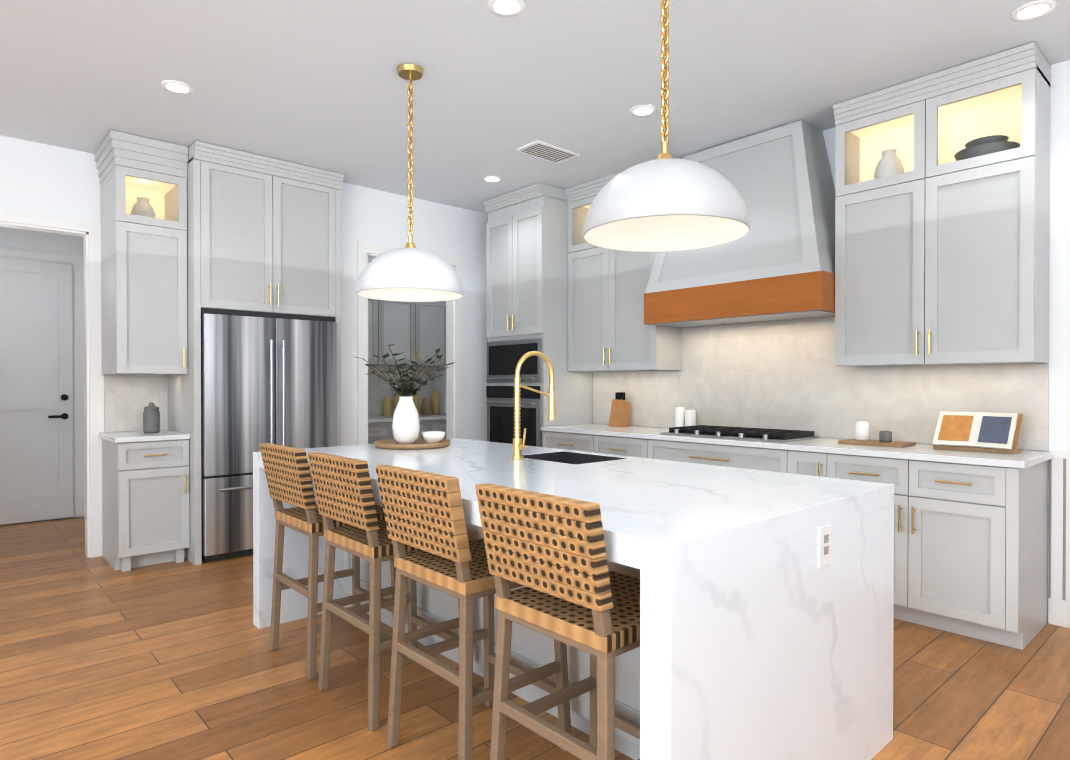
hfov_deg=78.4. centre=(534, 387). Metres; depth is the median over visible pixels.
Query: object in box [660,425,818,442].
cooktop
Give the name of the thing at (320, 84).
ceiling
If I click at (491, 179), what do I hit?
recessed light
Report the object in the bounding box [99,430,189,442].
countertop
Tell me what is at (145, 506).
base cabinet
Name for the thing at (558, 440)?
base cabinet
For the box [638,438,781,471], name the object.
base cabinet
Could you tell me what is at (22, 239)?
wall
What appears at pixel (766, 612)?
kitchen island
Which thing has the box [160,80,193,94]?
recessed light
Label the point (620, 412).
knife block
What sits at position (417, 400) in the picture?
jar
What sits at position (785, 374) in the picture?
backsplash
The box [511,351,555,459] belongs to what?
faucet
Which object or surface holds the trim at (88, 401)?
attached to the wall at (46, 179)
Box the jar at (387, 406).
[383,396,394,416]
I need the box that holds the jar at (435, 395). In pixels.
[431,389,438,414]
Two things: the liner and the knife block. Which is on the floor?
the liner
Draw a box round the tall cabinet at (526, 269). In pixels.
[483,183,592,446]
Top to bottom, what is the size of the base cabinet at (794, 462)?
0.890 m
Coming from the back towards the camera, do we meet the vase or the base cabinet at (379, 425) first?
the base cabinet at (379, 425)
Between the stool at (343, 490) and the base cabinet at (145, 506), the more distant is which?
the base cabinet at (145, 506)
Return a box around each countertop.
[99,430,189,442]
[368,413,445,424]
[541,424,1052,468]
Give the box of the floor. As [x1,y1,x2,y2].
[0,516,1069,759]
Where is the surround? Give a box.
[168,141,343,564]
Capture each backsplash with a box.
[104,376,167,431]
[593,316,1048,450]
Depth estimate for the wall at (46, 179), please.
4.70 m
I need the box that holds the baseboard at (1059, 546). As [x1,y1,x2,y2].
[83,450,1069,627]
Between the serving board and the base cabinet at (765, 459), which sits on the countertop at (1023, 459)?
the serving board
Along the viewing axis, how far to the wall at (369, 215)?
6.09 m
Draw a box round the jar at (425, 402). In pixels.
[422,397,432,414]
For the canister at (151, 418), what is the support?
on the countertop at (131, 436)
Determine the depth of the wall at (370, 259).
7.43 m
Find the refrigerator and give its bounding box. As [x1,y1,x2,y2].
[201,313,336,561]
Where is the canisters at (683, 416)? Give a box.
[674,407,695,426]
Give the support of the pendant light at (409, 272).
hanging from the ceiling
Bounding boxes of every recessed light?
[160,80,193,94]
[482,176,501,182]
[488,0,524,16]
[629,105,656,116]
[1010,0,1056,21]
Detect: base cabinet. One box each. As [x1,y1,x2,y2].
[102,438,189,571]
[368,421,393,443]
[419,421,435,437]
[436,421,445,438]
[542,431,589,451]
[590,435,637,456]
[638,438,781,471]
[782,450,813,475]
[814,452,1047,649]
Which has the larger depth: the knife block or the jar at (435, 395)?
the jar at (435, 395)
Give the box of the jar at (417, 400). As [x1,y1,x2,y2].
[413,394,419,414]
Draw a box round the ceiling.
[0,0,1069,213]
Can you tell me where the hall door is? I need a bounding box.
[0,257,72,524]
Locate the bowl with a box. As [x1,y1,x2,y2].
[422,431,445,443]
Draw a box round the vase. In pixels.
[351,344,454,443]
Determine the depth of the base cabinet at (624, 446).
4.99 m
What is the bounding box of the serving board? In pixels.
[838,421,915,447]
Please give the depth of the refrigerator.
4.86 m
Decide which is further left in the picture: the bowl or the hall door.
the hall door
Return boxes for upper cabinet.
[95,130,187,374]
[368,298,383,364]
[384,300,445,365]
[564,170,681,371]
[833,42,1049,366]
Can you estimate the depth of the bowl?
3.79 m
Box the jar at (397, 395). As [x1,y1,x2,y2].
[394,391,398,408]
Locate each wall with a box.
[0,135,167,467]
[0,227,82,524]
[341,182,487,445]
[368,258,430,415]
[434,60,1069,597]
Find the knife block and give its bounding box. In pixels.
[609,392,630,426]
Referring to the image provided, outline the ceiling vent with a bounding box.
[516,140,579,162]
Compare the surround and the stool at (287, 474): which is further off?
the surround
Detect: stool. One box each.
[259,443,395,680]
[307,452,467,730]
[375,465,570,759]
[475,483,639,759]
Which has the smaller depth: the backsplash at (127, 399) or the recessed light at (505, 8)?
the recessed light at (505, 8)
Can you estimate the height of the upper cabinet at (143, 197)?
1.636 m
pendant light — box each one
[356,64,462,301]
[583,0,749,251]
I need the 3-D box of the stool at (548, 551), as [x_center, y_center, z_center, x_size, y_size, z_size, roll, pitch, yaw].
[0.169,0.776,1.871,0.522,1.005,0.470,0,0,-42]
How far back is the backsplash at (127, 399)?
5.03 m
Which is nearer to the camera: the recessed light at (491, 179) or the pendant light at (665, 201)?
the pendant light at (665, 201)
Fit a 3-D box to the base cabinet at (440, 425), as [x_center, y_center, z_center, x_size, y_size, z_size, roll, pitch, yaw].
[-1.223,0.796,7.580,0.527,0.890,0.622,0,0,-42]
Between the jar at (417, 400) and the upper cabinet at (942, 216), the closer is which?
the upper cabinet at (942, 216)
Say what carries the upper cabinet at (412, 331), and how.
attached to the wall at (370, 259)
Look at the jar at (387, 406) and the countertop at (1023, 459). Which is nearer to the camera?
the countertop at (1023, 459)
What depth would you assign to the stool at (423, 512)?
2.17 m
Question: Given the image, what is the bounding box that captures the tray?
[374,438,449,449]
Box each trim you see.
[0,207,103,557]
[357,241,462,444]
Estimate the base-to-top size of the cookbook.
0.208 m
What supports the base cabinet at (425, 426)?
on the floor
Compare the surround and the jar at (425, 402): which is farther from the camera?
the jar at (425, 402)
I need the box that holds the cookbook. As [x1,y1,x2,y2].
[932,411,1022,453]
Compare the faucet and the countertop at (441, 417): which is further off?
the countertop at (441, 417)
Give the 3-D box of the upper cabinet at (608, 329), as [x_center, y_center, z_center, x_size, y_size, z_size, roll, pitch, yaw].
[0.723,-0.944,5.518,0.372,1.596,0.976,0,0,-42]
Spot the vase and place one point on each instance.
(406, 425)
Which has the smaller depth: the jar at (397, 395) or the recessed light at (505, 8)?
the recessed light at (505, 8)
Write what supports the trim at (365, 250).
attached to the wall at (369, 215)
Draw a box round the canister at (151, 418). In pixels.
[143,402,159,432]
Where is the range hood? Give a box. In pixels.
[644,120,834,327]
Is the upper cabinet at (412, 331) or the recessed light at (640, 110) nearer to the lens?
the recessed light at (640, 110)
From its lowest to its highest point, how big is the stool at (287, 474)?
1.005 m
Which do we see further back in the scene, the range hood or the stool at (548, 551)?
the range hood
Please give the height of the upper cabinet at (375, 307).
0.810 m
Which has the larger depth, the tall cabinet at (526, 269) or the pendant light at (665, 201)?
the tall cabinet at (526, 269)
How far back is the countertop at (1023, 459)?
3.79 m
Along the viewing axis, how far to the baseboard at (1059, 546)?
3.48 m
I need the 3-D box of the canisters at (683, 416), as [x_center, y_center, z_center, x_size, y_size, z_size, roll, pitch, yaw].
[1.176,0.238,5.125,0.086,0.184,0.186,0,0,-42]
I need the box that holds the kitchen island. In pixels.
[253,438,893,759]
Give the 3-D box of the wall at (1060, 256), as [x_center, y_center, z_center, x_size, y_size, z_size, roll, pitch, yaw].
[2.163,-0.238,4.316,0.150,3.000,12.500,0,0,-42]
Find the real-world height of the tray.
0.030 m
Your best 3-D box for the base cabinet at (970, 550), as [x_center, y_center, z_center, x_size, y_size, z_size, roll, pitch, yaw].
[2.205,0.821,3.682,0.637,0.890,0.972,0,0,-42]
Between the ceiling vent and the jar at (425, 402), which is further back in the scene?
the jar at (425, 402)
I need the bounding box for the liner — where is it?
[201,308,334,532]
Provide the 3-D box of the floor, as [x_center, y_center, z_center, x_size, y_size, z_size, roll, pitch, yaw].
[-1.192,1.311,1.311,9.170,0.060,12.500,0,0,-42]
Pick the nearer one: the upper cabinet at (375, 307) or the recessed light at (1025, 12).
the recessed light at (1025, 12)

